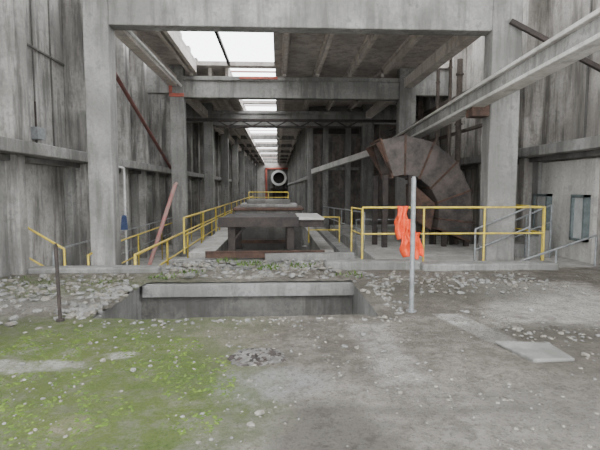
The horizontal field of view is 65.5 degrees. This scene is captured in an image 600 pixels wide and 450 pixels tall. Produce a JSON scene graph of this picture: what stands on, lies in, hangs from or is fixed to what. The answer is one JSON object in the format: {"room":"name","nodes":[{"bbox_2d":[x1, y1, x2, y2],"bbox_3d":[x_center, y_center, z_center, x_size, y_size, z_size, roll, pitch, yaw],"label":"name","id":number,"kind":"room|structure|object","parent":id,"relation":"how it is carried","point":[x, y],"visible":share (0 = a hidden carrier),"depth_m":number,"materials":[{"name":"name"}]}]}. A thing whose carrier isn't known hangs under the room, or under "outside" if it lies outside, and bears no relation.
{"room":"industrial hall","nodes":[
{"label":"industrial hall","id":0,"kind":"room"},
{"bbox_2d":[0,0,244,277],"bbox_3d":[-7.211,-5.884,43.882,0.960,10.900,83.000,0,5,-3],"label":"wall","id":1,"kind":"structure","parent":0,"point":[44,189],"depth_m":11.42,"materials":[{"name":"concrete"}]},
{"bbox_2d":[31,101,45,139],"bbox_3d":[-5.678,-2.253,10.072,0.180,0.800,0.350,0,5,-3],"label":"junction box","id":2,"kind":"object","parent":1,"relation":"attached to","point":[37,133],"visible":0.96,"depth_m":10.01,"materials":[{"name":"metal"}]},
{"bbox_2d":[119,166,127,264],"bbox_3d":[-5.031,-0.077,13.012,0.388,3.257,0.060,0,5,-3],"label":"conduit","id":3,"kind":"object","parent":1,"relation":"attached to","point":[123,168],"visible":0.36,"depth_m":12.96,"materials":[{"name":"metal"}]},
{"bbox_2d":[121,215,127,229],"bbox_3d":[-4.861,-0.073,12.900,0.190,0.415,0.170,0,5,-3],"label":"cloth","id":4,"kind":"object","parent":3,"relation":"hanging from","point":[124,226],"visible":0.98,"depth_m":12.85,"materials":[{"name":"blue fabric"}]},
{"bbox_2d":[116,72,170,168],"bbox_3d":[-5.384,-3.458,16.293,0.120,2.688,7.338,0,5,-3],"label":"pipe","id":5,"kind":"object","parent":1,"relation":"attached to","point":[118,79],"visible":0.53,"depth_m":15.59,"materials":[{"name":"red metal"}]},
{"bbox_2d":[92,280,377,319],"bbox_3d":[-1.115,1.972,7.274,4.900,1.720,3.120,0,5,-3],"label":"pit","id":6,"kind":"structure","parent":0,"point":[153,300],"depth_m":8.24,"materials":[{"name":"concrete"}]},
{"bbox_2d":[53,282,408,327],"bbox_3d":[-0.780,1.110,6.856,5.095,0.113,2.512,0,5,-3],"label":"broken pit edge","id":7,"kind":"object","parent":6,"relation":"on","point":[81,313],"visible":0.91,"depth_m":6.36,"materials":[{"name":"concrete"}]},
{"bbox_2d":[257,163,287,198],"bbox_3d":[-5.597,-7.548,85.452,7.500,7.650,0.700,0,5,-3],"label":"wall","id":8,"kind":"structure","parent":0,"point":[264,172],"depth_m":85.35,"materials":[{"name":"grey concrete"}]},
{"bbox_2d":[115,30,480,166],"bbox_3d":[-1.412,-7.977,47.505,12.300,0.900,76.000,0,5,-3],"label":"ceiling","id":9,"kind":"structure","parent":0,"point":[295,54],"depth_m":16.03,"materials":[{"name":"concrete"}]},
{"bbox_2d":[214,32,276,153],"bbox_3d":[-3.441,-8.314,47.200,2.220,0.140,74.837,0,5,-3],"label":"frame","id":10,"kind":"object","parent":9,"relation":"attached to","point":[217,34],"visible":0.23,"depth_m":18.53,"materials":[{"name":"white metal"}]},
{"bbox_2d":[237,136,297,139],"bbox_3d":[-2.660,-7.567,40.439,5.460,0.300,0.320,0,5,-3],"label":"beam","id":11,"kind":"structure","parent":9,"relation":"attached to","point":[242,137],"depth_m":40.31,"materials":[{"name":"concrete"}]},
{"bbox_2d":[244,144,294,146],"bbox_3d":[-3.023,-8.175,48.106,5.460,0.300,0.320,0,5,-3],"label":"beam","id":12,"kind":"structure","parent":9,"relation":"attached to","point":[248,145],"depth_m":47.95,"materials":[{"name":"concrete"}]},
{"bbox_2d":[249,150,292,152],"bbox_3d":[-3.385,-8.783,55.774,5.460,0.300,0.320,0,5,-3],"label":"beam","id":13,"kind":"structure","parent":9,"relation":"attached to","point":[252,151],"depth_m":55.62,"materials":[{"name":"concrete"}]},
{"bbox_2d":[252,155,290,156],"bbox_3d":[-3.748,-9.390,63.441,5.460,0.300,0.320,0,5,-3],"label":"beam","id":14,"kind":"structure","parent":9,"relation":"attached to","point":[254,155],"depth_m":63.29,"materials":[{"name":"metal"}]},
{"bbox_2d":[255,158,288,159],"bbox_3d":[-4.111,-9.997,71.108,5.460,0.300,0.320,0,5,-3],"label":"beam","id":15,"kind":"structure","parent":9,"relation":"attached to","point":[257,158],"depth_m":70.95,"materials":[{"name":"concrete"}]},
{"bbox_2d":[257,161,287,162],"bbox_3d":[-4.474,-10.605,78.776,5.460,0.300,0.320,0,5,-3],"label":"beam","id":16,"kind":"structure","parent":9,"relation":"attached to","point":[259,161],"depth_m":78.61,"materials":[{"name":"concrete"}]},
{"bbox_2d":[186,103,396,126],"bbox_3d":[-0.356,-5.929,25.197,12.300,1.160,0.450,0,5,-3],"label":"beam","id":17,"kind":"structure","parent":9,"relation":"attached to","point":[389,113],"depth_m":25.04,"materials":[{"name":"metal"}]},
{"bbox_2d":[147,66,448,100],"bbox_3d":[0.008,-5.320,17.515,12.300,1.160,0.480,0,5,-3],"label":"beam","id":18,"kind":"structure","parent":9,"relation":"attached to","point":[195,87],"depth_m":17.39,"materials":[{"name":"concrete"}]},
{"bbox_2d":[108,0,492,35],"bbox_3d":[0.078,-5.737,9.807,8.040,3.210,0.370,0,5,-3],"label":"beam","id":19,"kind":"structure","parent":9,"relation":"attached to","point":[384,17],"depth_m":9.76,"materials":[{"name":"concrete"}]},
{"bbox_2d":[287,110,308,212],"bbox_3d":[-0.702,-5.218,56.042,0.500,7.650,59.500,0,5,-3],"label":"wall","id":20,"kind":"structure","parent":0,"point":[297,163],"depth_m":39.31,"materials":[{"name":"grey concrete"}]},
{"bbox_2d":[0,267,599,449],"bbox_3d":[0.675,1.349,3.854,12.300,0.051,11.400,0,5,-3],"label":"floor","id":21,"kind":"structure","parent":0,"point":[325,414],"depth_m":4.16,"materials":[{"name":"concrete"}]},
{"bbox_2d":[54,243,64,321],"bbox_3d":[-2.993,0.725,5.791,0.100,1.000,0.095,0,5,-3],"label":"rusty post","id":22,"kind":"object","parent":21,"relation":"on","point":[60,319],"visible":0.88,"depth_m":5.78,"materials":[{"name":"brown metal"}]},
{"bbox_2d":[9,276,122,296],"bbox_3d":[-4.056,1.003,7.754,2.152,0.055,1.922,0,5,-3],"label":"clump","id":23,"kind":"object","parent":21,"relation":"on","point":[30,276],"visible":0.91,"depth_m":8.03,"materials":[{"name":"green plant"}]},
{"bbox_2d":[28,265,161,273],"bbox_3d":[-4.035,0.898,9.245,2.500,0.150,0.350,0,5,-3],"label":"concrete curb","id":24,"kind":"object","parent":21,"relation":"on","point":[82,268],"visible":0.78,"depth_m":9.10,"materials":[{"name":"grey concrete"}]},
{"bbox_2d":[0,328,236,449],"bbox_3d":[-2.261,1.360,3.739,3.556,0.064,3.492,4,6,43],"label":"moss","id":25,"kind":"object","parent":21,"relation":"on","point":[105,424],"visible":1,"depth_m":3.94,"materials":[{"name":"green plant"}]},
{"bbox_2d":[148,255,361,279],"bbox_3d":[-0.834,0.807,9.247,3.916,0.190,1.992,0,5,-3],"label":"clump","id":26,"kind":"object","parent":21,"relation":"on","point":[226,258],"visible":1,"depth_m":9.38,"materials":[{"name":"green plant"}]},
{"bbox_2d":[227,347,286,365],"bbox_3d":[-0.419,1.272,4.560,0.577,0.066,0.517,0,5,-3],"label":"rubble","id":27,"kind":"object","parent":21,"relation":"on","point":[245,357],"visible":1,"depth_m":4.49,"materials":[{"name":"concrete"}]},
{"bbox_2d":[0,257,599,345],"bbox_3d":[-0.321,1.002,7.834,10.216,0.174,5.984,0,5,3],"label":"rubble heap","id":28,"kind":"object","parent":21,"relation":"on","point":[320,266],"visible":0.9,"depth_m":8.30,"materials":[{"name":"stone"}]},
{"bbox_2d":[0,270,599,449],"bbox_3d":[0.485,1.180,5.887,11.521,0.088,6.749,0,5,-3],"label":"gravel","id":29,"kind":"object","parent":21,"relation":"on","point":[258,412],"visible":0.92,"depth_m":4.49,"materials":[{"name":"gravel"}]},
{"bbox_2d":[406,177,416,312],"bbox_3d":[1.492,0.277,6.188,0.140,1.830,0.136,0,5,-3],"label":"post","id":30,"kind":"object","parent":21,"relation":"on","point":[411,309],"visible":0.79,"depth_m":6.17,"materials":[{"name":"metal"}]},
{"bbox_2d":[324,259,558,270],"bbox_3d":[2.881,0.835,9.592,4.750,0.220,0.500,0,5,-3],"label":"concrete curb","id":31,"kind":"object","parent":21,"relation":"on","point":[343,264],"visible":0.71,"depth_m":9.43,"materials":[{"name":"grey concrete"}]},
{"bbox_2d":[495,341,574,362],"bbox_3d":[2.362,1.263,4.696,0.548,0.040,0.569,0,5,-3],"label":"concrete slab","id":32,"kind":"object","parent":21,"relation":"on","point":[534,352],"visible":1,"depth_m":4.63,"materials":[{"name":"grey concrete"}]},
{"bbox_2d":[307,107,395,231],"bbox_3d":[3.085,-2.907,26.252,5.350,7.750,0.550,0,5,-3],"label":"cladding","id":33,"kind":"object","parent":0,"point":[340,186],"depth_m":26.17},
{"bbox_2d":[131,220,599,269],"bbox_3d":[-1.399,-1.401,47.751,12.500,1.550,76.550,0,5,-3],"label":"floor","id":34,"kind":"structure","parent":0,"point":[325,240],"depth_m":13.54,"materials":[{"name":"concrete"}]},
{"bbox_2d":[28,227,65,265],"bbox_3d":[-5.254,0.860,9.611,0.844,1.768,0.044,0,5,-3],"label":"railing","id":35,"kind":"object","parent":34,"relation":"on","point":[29,228],"visible":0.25,"depth_m":9.57,"materials":[{"name":"metal"}]},
{"bbox_2d":[82,0,121,264],"bbox_3d":[-4.192,-3.234,9.799,0.510,10.800,0.420,0,5,-3],"label":"concrete pillar","id":36,"kind":"structure","parent":34,"relation":"on","point":[98,35],"depth_m":9.73,"materials":[{"name":"grey concrete"}]},
{"bbox_2d":[52,217,188,265],"bbox_3d":[-5.389,0.602,16.714,0.040,1.319,14.338,0,5,-3],"label":"railing","id":37,"kind":"object","parent":34,"relation":"on","point":[53,261],"visible":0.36,"depth_m":14.35,"materials":[{"name":"metal"}]},
{"bbox_2d":[87,207,220,264],"bbox_3d":[-5.330,0.018,24.704,0.272,1.221,30.344,0,5,-3],"label":"railing","id":38,"kind":"object","parent":34,"relation":"on","point":[137,235],"visible":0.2,"depth_m":13.91,"materials":[{"name":"metal"}]},
{"bbox_2d":[147,182,177,264],"bbox_3d":[-4.113,0.115,13.838,0.120,2.785,1.175,4,6,44],"label":"pole","id":39,"kind":"object","parent":34,"relation":"on","point":[175,184],"visible":0.83,"depth_m":13.82,"materials":[{"name":"metal"}]},
{"bbox_2d":[169,65,187,255],"bbox_3d":[-4.554,-2.171,17.584,0.550,7.450,0.450,0,5,-3],"label":"concrete pillar","id":40,"kind":"structure","parent":34,"relation":"on","point":[176,93],"depth_m":17.38,"materials":[{"name":"grey concrete"}]},
{"bbox_2d":[127,31,181,86],"bbox_3d":[-4.209,-4.936,13.546,0.100,0.298,7.248,0,5,-3],"label":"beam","id":41,"kind":"structure","parent":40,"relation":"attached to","point":[131,33],"depth_m":13.18,"materials":[{"name":"grey metal"}]},
{"bbox_2d":[134,209,234,264],"bbox_3d":[-4.588,-0.779,34.719,0.060,1.228,50.357,0,5,-3],"label":"railing","id":42,"kind":"object","parent":34,"relation":"on","point":[166,261],"visible":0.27,"depth_m":13.21,"materials":[{"name":"metal"}]},
{"bbox_2d":[203,103,214,235],"bbox_3d":[-4.917,-2.779,25.266,0.510,7.450,0.420,0,5,-3],"label":"concrete pillar","id":43,"kind":"structure","parent":34,"relation":"on","point":[208,128],"depth_m":25.06,"materials":[{"name":"grey concrete"}]},
{"bbox_2d":[183,196,253,253],"bbox_3d":[-3.695,-1.048,28.263,0.052,0.925,33.250,0,5,-3],"label":"railing","id":44,"kind":"object","parent":34,"relation":"on","point":[202,212],"visible":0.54,"depth_m":14.72,"materials":[{"name":"metal"}]},
{"bbox_2d":[221,127,229,216],"bbox_3d":[-5.280,-3.387,32.933,0.510,7.450,0.420,0,5,-3],"label":"concrete pillar","id":45,"kind":"structure","parent":34,"relation":"on","point":[224,137],"depth_m":32.72,"materials":[{"name":"grey concrete"}]},
{"bbox_2d":[231,136,238,213],"bbox_3d":[-5.643,-3.994,40.601,0.510,7.450,0.420,0,5,-3],"label":"concrete pillar","id":46,"kind":"structure","parent":34,"relation":"on","point":[234,146],"depth_m":40.35,"materials":[{"name":"grey concrete"}]},
{"bbox_2d":[239,144,244,203],"bbox_3d":[-6.005,-4.602,48.268,0.510,7.450,0.420,0,5,-3],"label":"concrete pillar","id":47,"kind":"structure","parent":34,"relation":"on","point":[241,153],"depth_m":48.03,"materials":[{"name":"grey concrete"}]},
{"bbox_2d":[244,150,248,201],"bbox_3d":[-6.368,-5.209,55.936,0.510,7.450,0.420,0,5,-3],"label":"concrete pillar","id":48,"kind":"structure","parent":34,"relation":"on","point":[246,158],"depth_m":55.65,"materials":[{"name":"grey concrete"}]},
{"bbox_2d":[249,155,252,198],"bbox_3d":[-6.731,-5.817,63.603,0.510,7.450,0.420,0,5,-3],"label":"concrete pillar","id":49,"kind":"structure","parent":34,"relation":"on","point":[250,156],"depth_m":63.36,"materials":[{"name":"grey concrete"}]},
{"bbox_2d":[252,158,254,198],"bbox_3d":[-7.094,-6.424,71.270,0.510,7.450,0.420,0,5,-3],"label":"concrete pillar","id":50,"kind":"structure","parent":34,"relation":"on","point":[253,159],"depth_m":70.96,"materials":[{"name":"grey concrete"}]},
{"bbox_2d":[255,161,257,198],"bbox_3d":[-7.456,-7.032,78.938,0.510,7.450,0.420,0,5,-3],"label":"concrete pillar","id":51,"kind":"structure","parent":34,"relation":"on","point":[256,186],"depth_m":78.72,"materials":[{"name":"grey concrete"}]},
{"bbox_2d":[205,250,324,257],"bbox_3d":[-0.814,0.684,10.987,2.800,0.160,0.120,0,5,-4],"label":"steel beam","id":52,"kind":"structure","parent":34,"relation":"on","point":[251,253],"depth_m":10.94,"materials":[{"name":"metal"}]},
{"bbox_2d":[233,199,303,250],"bbox_3d":[-1.030,0.433,15.551,2.200,2.580,2.000,0,5,-3],"label":"block","id":53,"kind":"object","parent":34,"relation":"on","point":[252,206],"visible":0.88,"depth_m":14.65,"materials":[{"name":"grey concrete"}]},
{"bbox_2d":[248,192,288,198],"bbox_3d":[-1.085,-0.961,16.091,1.378,0.373,0.028,0,5,-3],"label":"railing","id":54,"kind":"object","parent":53,"relation":"on","point":[268,197],"visible":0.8,"depth_m":16.08,"materials":[{"name":"metal"}]},
{"bbox_2d":[218,213,323,250],"bbox_3d":[-0.727,0.220,12.285,2.540,1.000,2.300,0,5,-3],"label":"table","id":55,"kind":"object","parent":34,"relation":"on","point":[234,222],"visible":0.89,"depth_m":11.26,"materials":[{"name":"concrete"}]},
{"bbox_2d":[271,170,286,198],"bbox_3d":[-3.816,-7.266,83.801,2.900,5.150,1.400,0,5,-3],"label":"ring","id":56,"kind":"object","parent":34,"relation":"on","point":[278,177],"visible":1,"depth_m":83.39,"materials":[{"name":"white paint"}]},
{"bbox_2d":[265,252,353,260],"bbox_3d":[0.221,0.730,10.789,2.056,0.160,0.220,-1,5,-7],"label":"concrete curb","id":57,"kind":"structure","parent":34,"relation":"on","point":[309,256],"depth_m":10.70,"materials":[{"name":"concrete"}]},
{"bbox_2d":[308,216,339,242],"bbox_3d":[0.708,0.135,13.702,0.936,0.767,0.036,0,5,-3],"label":"railing","id":58,"kind":"object","parent":34,"relation":"on","point":[336,216],"visible":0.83,"depth_m":13.69,"materials":[{"name":"metal"}]},
{"bbox_2d":[323,206,364,248],"bbox_3d":[1.485,-0.157,18.436,0.044,1.301,11.442,0,5,-3],"label":"railing","id":59,"kind":"object","parent":34,"relation":"on","point":[323,206],"visible":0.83,"depth_m":16.16,"materials":[{"name":"metal"}]},
{"bbox_2d":[351,207,361,251],"bbox_3d":[1.283,0.213,10.622,0.036,1.237,1.434,0,5,-3],"label":"railing","id":60,"kind":"object","parent":34,"relation":"on","point":[351,207],"visible":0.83,"depth_m":11.27,"materials":[{"name":"metal"}]},
{"bbox_2d":[360,104,373,224],"bbox_3d":[3.688,-2.811,25.671,0.640,7.450,0.420,0,5,-3],"label":"concrete pillar","id":61,"kind":"structure","parent":34,"relation":"on","point":[367,129],"depth_m":25.46,"materials":[{"name":"grey concrete"}]},
{"bbox_2d":[355,219,415,249],"bbox_3d":[2.871,0.306,15.626,2.044,1.021,0.044,0,5,-3],"label":"railing","id":62,"kind":"object","parent":34,"relation":"on","point":[356,234],"visible":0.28,"depth_m":15.57,"materials":[{"name":"metal"}]},
{"bbox_2d":[394,68,415,240],"bbox_3d":[4.051,-2.204,18.003,0.640,7.450,0.420,0,5,-3],"label":"concrete pillar","id":63,"kind":"structure","parent":34,"relation":"on","point":[406,103],"depth_m":17.64,"materials":[{"name":"grey concrete"}]},
{"bbox_2d":[366,133,474,247],"bbox_3d":[3.492,-0.820,13.802,2.884,3.578,1.512,0,5,-3],"label":"duct","id":64,"kind":"object","parent":34,"relation":"on","point":[440,181],"visible":0.88,"depth_m":13.15,"materials":[{"name":"metal"}]},
{"bbox_2d":[416,97,424,237],"bbox_3d":[4.899,-2.567,19.109,0.336,6.200,0.336,0,5,-3],"label":"vertical pipe","id":65,"kind":"object","parent":34,"relation":"on","point":[420,99],"visible":0.16,"depth_m":18.86,"materials":[{"name":"brown metal"}]},
{"bbox_2d":[434,68,439,243],"bbox_3d":[4.821,-2.361,16.511,0.168,6.200,0.168,0,5,-3],"label":"vertical pipe","id":66,"kind":"object","parent":34,"relation":"on","point":[438,69],"visible":0.28,"depth_m":16.30,"materials":[{"name":"brown metal"}]},
{"bbox_2d":[447,58,452,243],"bbox_3d":[4.616,-2.203,14.505,0.140,6.200,0.140,0,5,-3],"label":"vertical pipe","id":67,"kind":"object","parent":34,"relation":"on","point":[450,67],"visible":0.23,"depth_m":14.34,"materials":[{"name":"brown metal"}]},
{"bbox_2d":[361,206,545,260],"bbox_3d":[3.287,0.233,9.965,3.984,1.261,0.044,0,5,-3],"label":"railing","id":68,"kind":"object","parent":34,"relation":"on","point":[393,207],"visible":0.76,"depth_m":9.94,"materials":[{"name":"metal"}]},
{"bbox_2d":[394,206,423,259],"bbox_3d":[2.311,0.166,9.867,0.617,1.129,0.340,0,5,-3],"label":"sheet","id":69,"kind":"object","parent":68,"relation":"hanging from","point":[402,223],"visible":0.84,"depth_m":9.80,"materials":[{"name":"fabric"}]},
{"bbox_2d":[454,58,463,243],"bbox_3d":[5.177,-2.268,15.330,0.252,6.200,0.252,0,5,-3],"label":"vertical pipe","id":70,"kind":"object","parent":34,"relation":"on","point":[459,74],"visible":0.52,"depth_m":15.17,"materials":[{"name":"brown metal"}]},
{"bbox_2d":[478,0,522,260],"bbox_3d":[4.414,-3.266,10.203,0.640,10.800,0.420,0,5,-3],"label":"concrete pillar","id":71,"kind":"structure","parent":34,"relation":"on","point":[503,44],"depth_m":10.14,"materials":[{"name":"grey concrete"}]},
{"bbox_2d":[515,204,543,260],"bbox_3d":[5.217,0.164,10.855,0.040,1.259,1.538,0,5,-3],"label":"railing","id":72,"kind":"object","parent":34,"relation":"on","point":[516,204],"visible":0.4,"depth_m":10.12,"materials":[{"name":"metal"}]},
{"bbox_2d":[514,204,552,257],"bbox_3d":[5.383,0.121,11.451,1.272,1.289,0.722,0,5,-3],"label":"stair","id":73,"kind":"structure","parent":34,"relation":"on","point":[521,240],"depth_m":11.20,"materials":[{"name":"concrete"}]},
{"bbox_2d":[473,205,597,265],"bbox_3d":[5.059,0.232,10.055,2.506,1.290,0.389,0,5,-1],"label":"handrail","id":74,"kind":"object","parent":34,"relation":"on","point":[529,226],"visible":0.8,"depth_m":10.16,"materials":[{"name":"metal"}]},
{"bbox_2d":[416,0,599,264],"bbox_3d":[6.129,-3.562,14.569,0.960,10.900,23.000,0,5,-3],"label":"wall","id":75,"kind":"structure","parent":0,"point":[559,112],"depth_m":12.14,"materials":[{"name":"concrete"}]},
{"bbox_2d":[186,118,395,127],"bbox_3d":[-0.161,-4.829,22.205,11.400,0.400,0.150,0,5,-3],"label":"truss","id":76,"kind":"object","parent":75,"relation":"attached to","point":[220,120],"visible":0.97,"depth_m":22.13,"materials":[{"name":"grey metal"}]},
{"bbox_2d":[389,89,481,140],"bbox_3d":[5.333,-3.955,18.267,0.250,1.280,14.700,0,5,-3],"label":"cable tray","id":77,"kind":"object","parent":75,"relation":"attached to","point":[433,109],"visible":0.25,"depth_m":17.21,"materials":[{"name":"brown metal"}]},
{"bbox_2d":[311,8,599,173],"bbox_3d":[3.980,-3.356,15.074,3.438,2.766,21.942,-1,5,-9],"label":"gantry beam","id":78,"kind":"structure","parent":75,"relation":"attached to","point":[581,39],"depth_m":8.53,"materials":[{"name":"metal"}]},
{"bbox_2d":[532,194,552,229],"bbox_3d":[6.268,-0.232,12.103,0.140,1.150,0.650,0,5,-3],"label":"window","id":79,"kind":"structure","parent":75,"relation":"in","point":[545,200],"depth_m":12.05,"materials":[{"name":"grey glass"}]},
{"bbox_2d":[569,195,590,241],"bbox_3d":[6.340,-0.161,10.581,0.140,1.050,0.500,0,5,-3],"label":"window","id":80,"kind":"structure","parent":75,"relation":"in","point":[579,225],"depth_m":10.55,"materials":[{"name":"glass"}]},
{"bbox_2d":[515,158,599,263],"bbox_3d":[6.362,-0.490,12.639,0.100,2.320,4.850,0,5,-3],"label":"panel","id":81,"kind":"object","parent":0,"point":[562,179],"depth_m":11.09,"materials":[{"name":"grey concrete"}]}
]}

